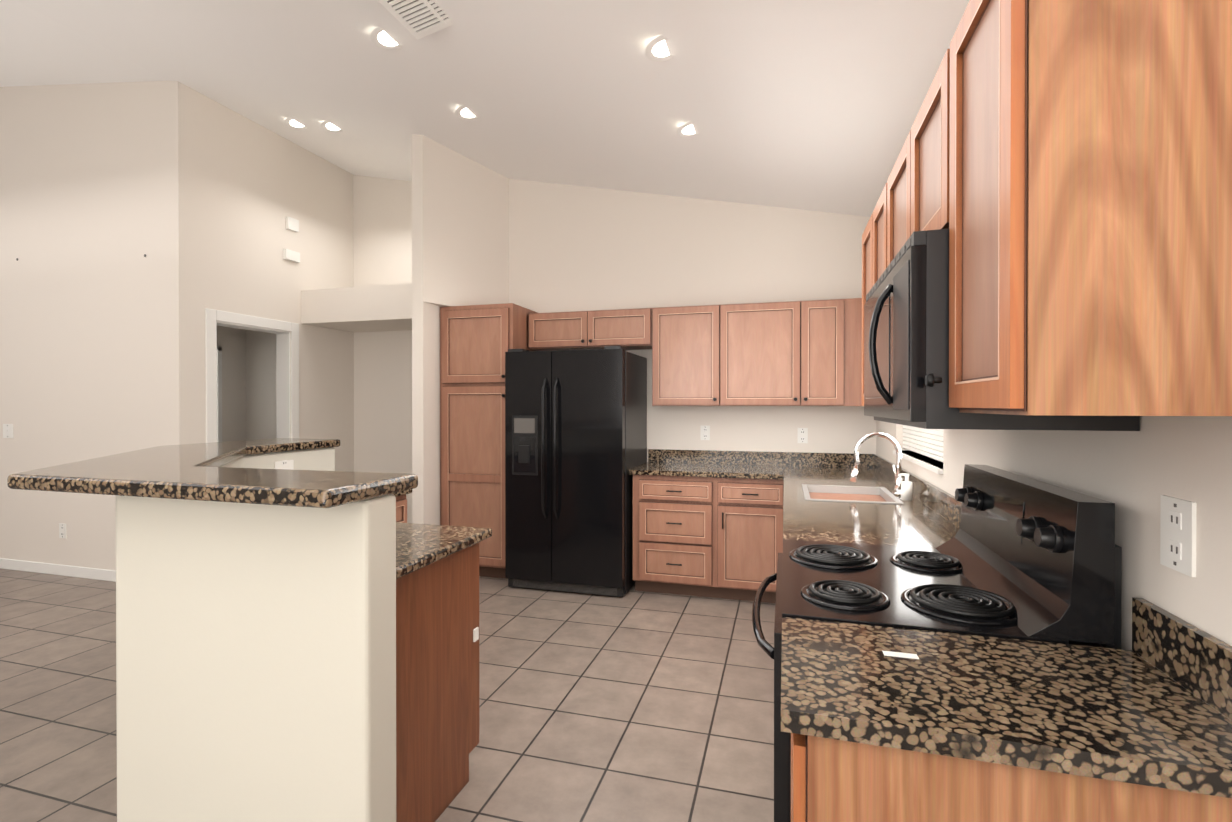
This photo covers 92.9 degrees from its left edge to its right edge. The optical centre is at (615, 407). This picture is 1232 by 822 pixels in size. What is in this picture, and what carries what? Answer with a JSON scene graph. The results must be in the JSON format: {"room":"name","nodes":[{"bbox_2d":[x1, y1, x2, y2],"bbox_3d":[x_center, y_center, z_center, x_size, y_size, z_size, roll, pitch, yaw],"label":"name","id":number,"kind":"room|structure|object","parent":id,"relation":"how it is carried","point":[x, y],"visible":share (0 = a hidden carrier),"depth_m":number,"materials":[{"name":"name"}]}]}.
{"room":"kitchen","nodes":[
{"label":"kitchen","id":0,"kind":"room"},
{"bbox_2d":[0,568,774,821],"bbox_3d":[-4.213,1.397,2.939,11.400,0.060,9.000,0,0,16],"label":"floor","id":1,"kind":"structure","parent":0,"point":[631,705],"depth_m":2.67,"materials":[{"name":"tile"}]},
{"bbox_2d":[116,447,395,821],"bbox_3d":[-1.223,0.805,2.534,1.630,1.128,1.580,0,0,16],"label":"wall","id":2,"kind":"structure","parent":1,"relation":"on","point":[255,662],"depth_m":1.66,"materials":[{"name":"beige paint"}]},
{"bbox_2d":[274,460,293,469],"bbox_3d":[-1.764,0.321,3.114,0.008,0.080,0.118,0,0,16],"label":"electrical outlet plate","id":3,"kind":"object","parent":2,"relation":"attached to","point":[285,464],"depth_m":3.11,"materials":[{"name":"white plastic"}]},
{"bbox_2d":[396,546,478,821],"bbox_3d":[-0.783,0.935,2.020,0.400,0.874,0.566,0,0,16],"label":"base cabinet","id":4,"kind":"object","parent":1,"relation":"on","point":[437,654],"depth_m":1.94,"materials":[{"name":"brown wood"}]},
{"bbox_2d":[231,482,491,581],"bbox_3d":[-1.143,0.476,2.584,1.486,0.034,1.456,0,0,16],"label":"countertop","id":5,"kind":"structure","parent":4,"relation":"on","point":[418,546],"depth_m":1.85,"materials":[{"name":"stone"}]},
{"bbox_2d":[440,303,537,578],"bbox_3d":[-1.038,0.273,4.905,0.644,2.170,0.645,0,0,16],"label":"pantry","id":6,"kind":"object","parent":1,"relation":"on","point":[477,342],"visible":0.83,"depth_m":4.63,"materials":[{"name":"brown wood"}]},
{"bbox_2d":[505,346,646,596],"bbox_3d":[-0.298,0.461,4.580,0.915,1.797,0.812,0,0,16],"label":"refrigerator","id":7,"kind":"object","parent":1,"relation":"on","point":[575,436],"visible":0.98,"depth_m":4.25,"materials":[{"name":"black metal"}]},
{"bbox_2d":[629,449,768,602],"bbox_3d":[0.684,0.854,4.405,1.050,1.012,0.662,0,0,16],"label":"base cabinet","id":8,"kind":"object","parent":1,"relation":"on","point":[701,523],"depth_m":4.15,"materials":[{"name":"brown wood"}]},
{"bbox_2d":[769,432,961,583],"bbox_3d":[1.249,0.749,3.216,0.692,1.234,2.634,0,0,16],"label":"countertop","id":9,"kind":"structure","parent":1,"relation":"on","point":[853,499],"depth_m":2.85,"materials":[{"name":"brown"}]},
{"bbox_2d":[802,432,911,503],"bbox_3d":[1.255,0.390,3.088,0.509,0.522,0.564,0,0,16],"label":"sink","id":10,"kind":"object","parent":9,"relation":"in","point":[902,492],"depth_m":3.10,"materials":[{"name":"white ceramic"}]},
{"bbox_2d":[752,464,1121,821],"bbox_3d":[0.745,0.778,1.592,0.728,1.190,0.754,0,0,16],"label":"range","id":11,"kind":"object","parent":1,"relation":"on","point":[1019,557],"visible":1,"depth_m":1.34,"materials":[{"name":"black metal"}]},
{"bbox_2d":[769,560,1231,821],"bbox_3d":[0.630,0.870,1.013,0.662,1.012,0.412,0,0,16],"label":"base cabinet","id":12,"kind":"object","parent":1,"relation":"on","point":[884,724],"depth_m":0.89,"materials":[{"name":"brown"}]},
{"bbox_2d":[0,0,969,216],"bbox_3d":[-4.213,-2.345,2.922,11.400,1.938,9.000,0,0,16],"label":"ceiling","id":13,"kind":"structure","parent":0,"point":[813,105],"depth_m":3.40,"materials":[{"name":"white paint"}]},
{"bbox_2d":[285,117,306,128],"bbox_3d":[-2.610,-2.330,4.802,0.185,0.043,0.189,0,0,10],"label":"recessed light","id":14,"kind":"object","parent":13,"relation":"in","point":[291,123],"depth_m":4.81,"materials":[{"name":"white"}]},
{"bbox_2d":[321,120,342,132],"bbox_3d":[-2.264,-2.257,4.702,0.185,0.043,0.189,0,0,10],"label":"recessed light","id":15,"kind":"object","parent":13,"relation":"in","point":[326,125],"depth_m":4.71,"materials":[{"name":"white"}]},
{"bbox_2d":[370,27,401,49],"bbox_3d":[-1.197,-1.950,3.096,0.185,0.043,0.189,0,0,10],"label":"recessed light","id":16,"kind":"object","parent":13,"relation":"in","point":[380,38],"depth_m":3.10,"materials":[{"name":"white"}]},
{"bbox_2d":[378,0,452,39],"bbox_3d":[-0.861,-1.859,2.708,0.345,0.082,0.300,0,0,16],"label":"ceiling vent","id":17,"kind":"object","parent":13,"relation":"in","point":[417,19],"visible":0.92,"depth_m":2.74,"materials":[{"name":"white metal"}]},
{"bbox_2d":[455,105,477,120],"bbox_3d":[-0.970,-1.954,3.884,0.185,0.043,0.189,0,0,10],"label":"recessed light","id":18,"kind":"object","parent":13,"relation":"in","point":[461,112],"depth_m":3.89,"materials":[{"name":"white"}]},
{"bbox_2d":[645,35,673,61],"bbox_3d":[0.225,-1.648,2.688,0.185,0.043,0.189,0,0,10],"label":"recessed light","id":19,"kind":"object","parent":13,"relation":"in","point":[656,49],"depth_m":2.69,"materials":[{"name":"white"}]},
{"bbox_2d":[676,121,698,136],"bbox_3d":[0.452,-1.652,3.476,0.185,0.043,0.189,0,0,10],"label":"recessed light","id":20,"kind":"object","parent":13,"relation":"in","point":[685,130],"depth_m":3.48,"materials":[{"name":"white"}]},
{"bbox_2d":[0,81,1231,719],"bbox_3d":[-4.259,-1.032,2.733,11.320,4.800,8.500,0,0,16],"label":"wall","id":21,"kind":"structure","parent":0,"point":[194,197],"depth_m":4.71,"materials":[{"name":"beige paint"}]},
{"bbox_2d":[3,424,12,437],"bbox_3d":[-5.101,0.198,4.911,0.120,0.118,0.012,0,0,16],"label":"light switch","id":22,"kind":"object","parent":21,"relation":"attached to","point":[7,428],"depth_m":4.91,"materials":[{"name":"white plastic"}]},
{"bbox_2d":[0,558,115,581],"bbox_3d":[-4.244,1.316,4.669,2.042,0.085,0.012,0,0,16],"label":"baseboard","id":23,"kind":"structure","parent":21,"relation":"attached to","point":[67,570],"depth_m":4.72,"materials":[{"name":"white"}]},
{"bbox_2d":[59,523,66,538],"bbox_3d":[-4.476,0.999,4.737,0.075,0.118,0.008,0,0,16],"label":"electrical outlet plate","id":24,"kind":"object","parent":21,"relation":"attached to","point":[62,527],"depth_m":4.73,"materials":[{"name":"white plastic"}]},
{"bbox_2d":[16,216,299,262],"bbox_3d":[-3.964,-1.443,5.158,1.827,0.582,1.113,0,0,16],"label":"door chime","id":25,"kind":"object","parent":21,"relation":"attached to","point":[292,224],"visible":1,"depth_m":5.35,"materials":[{"name":"white plastic"}]},
{"bbox_2d":[217,346,221,441],"bbox_3d":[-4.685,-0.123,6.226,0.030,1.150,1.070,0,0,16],"label":"door","id":26,"kind":"structure","parent":21,"relation":"in","point":[219,393],"depth_m":6.71,"materials":[{"name":"white"}]},
{"bbox_2d":[205,308,298,442],"bbox_3d":[-3.163,0.289,5.046,0.182,2.135,0.910,0,0,16],"label":"door frame","id":27,"kind":"structure","parent":21,"relation":"attached to","point":[213,318],"depth_m":5.28,"materials":[{"name":"white wood"}]},
{"bbox_2d":[529,311,592,350],"bbox_3d":[-0.405,-0.627,4.879,0.570,0.290,0.337,0,0,16],"label":"upper cabinet","id":28,"kind":"object","parent":21,"relation":"attached to","point":[554,331],"depth_m":4.73,"materials":[{"name":"brown wood"}]},
{"bbox_2d":[593,308,652,349],"bbox_3d":[0.044,-0.627,4.750,0.575,0.290,0.337,0,0,16],"label":"upper cabinet","id":29,"kind":"object","parent":21,"relation":"attached to","point":[631,329],"depth_m":4.58,"materials":[{"name":"brown wood"}]},
{"bbox_2d":[649,304,728,405],"bbox_3d":[0.597,-0.391,4.592,0.575,0.760,0.337,0,0,16],"label":"upper cabinet","id":30,"kind":"object","parent":21,"relation":"attached to","point":[690,348],"depth_m":4.44,"materials":[{"name":"brown wood"}]},
{"bbox_2d":[700,425,709,439],"bbox_3d":[0.721,0.206,4.735,0.075,0.118,0.008,0,0,16],"label":"electrical outlet plate","id":31,"kind":"object","parent":21,"relation":"attached to","point":[704,430],"depth_m":4.73,"materials":[{"name":"white plastic"}]},
{"bbox_2d":[729,300,812,405],"bbox_3d":[1.096,-0.390,4.448,0.685,0.760,0.337,0,0,16],"label":"upper cabinet","id":32,"kind":"object","parent":21,"relation":"attached to","point":[799,353],"depth_m":4.28,"materials":[{"name":"brown wood"}]},
{"bbox_2d":[798,428,807,442],"bbox_3d":[1.443,0.218,4.528,0.075,0.118,0.008,0,0,16],"label":"electrical outlet plate","id":33,"kind":"object","parent":21,"relation":"attached to","point":[802,432],"depth_m":4.52,"materials":[{"name":"white plastic"}]},
{"bbox_2d":[809,299,844,405],"bbox_3d":[1.488,-0.390,4.336,0.349,0.760,0.337,0,0,16],"label":"upper cabinet","id":34,"kind":"object","parent":21,"relation":"attached to","point":[827,336],"depth_m":4.17,"materials":[{"name":"brown wood"}]},
{"bbox_2d":[845,298,861,405],"bbox_3d":[1.750,-0.389,4.260,0.305,0.760,0.337,0,0,16],"label":"upper cabinet","id":35,"kind":"object","parent":21,"relation":"attached to","point":[853,306],"depth_m":4.13,"materials":[{"name":"brown wood"}]},
{"bbox_2d":[862,228,865,405],"bbox_3d":[1.184,-0.377,2.344,0.332,0.765,0.382,0,0,16],"label":"upper cabinet","id":36,"kind":"object","parent":21,"relation":"attached to","point":[864,233],"depth_m":2.52,"materials":[{"name":"brown wood"}]},
{"bbox_2d":[882,158,897,272],"bbox_3d":[0.994,-0.568,1.684,0.332,0.378,0.431,0,0,16],"label":"upper cabinet","id":37,"kind":"object","parent":21,"relation":"attached to","point":[889,193],"depth_m":1.88,"materials":[{"name":"brown wood"}]},
{"bbox_2d":[866,193,937,386],"bbox_3d":[1.108,-0.376,2.079,0.332,0.765,0.382,0,0,16],"label":"upper cabinet","id":38,"kind":"object","parent":21,"relation":"attached to","point":[873,228],"depth_m":2.20,"materials":[{"name":"brown wood"}]},
{"bbox_2d":[898,71,937,251],"bbox_3d":[0.904,-0.566,1.371,0.332,0.378,0.431,0,0,16],"label":"upper cabinet","id":39,"kind":"object","parent":21,"relation":"attached to","point":[918,156],"depth_m":1.49,"materials":[{"name":"brown wood"}]},
{"bbox_2d":[864,229,1139,430],"bbox_3d":[0.891,-0.164,1.546,0.454,0.415,0.752,0,0,16],"label":"microwave","id":40,"kind":"object","parent":39,"relation":"attached to","point":[906,328],"visible":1,"depth_m":1.23,"materials":[{"name":"black metal"}]},
{"bbox_2d":[893,425,943,473],"bbox_3d":[1.630,-0.199,3.045,0.168,0.970,1.110,0,0,16],"label":"window","id":41,"kind":"structure","parent":21,"relation":"in","point":[930,442],"depth_m":3.00,"materials":[{"name":"white"}]},
{"bbox_2d":[938,0,1231,415],"bbox_3d":[0.795,-0.371,0.991,0.332,0.765,0.354,0,0,16],"label":"upper cabinet","id":42,"kind":"object","parent":21,"relation":"attached to","point":[1061,171],"depth_m":0.84,"materials":[{"name":"brown wood"}]},
{"bbox_2d":[1160,495,1195,576],"bbox_3d":[0.976,0.221,1.019,0.008,0.125,0.085,0,0,16],"label":"electrical outlet plate","id":43,"kind":"object","parent":21,"relation":"attached to","point":[1178,534],"depth_m":1.01,"materials":[{"name":"white plastic"}]}
]}

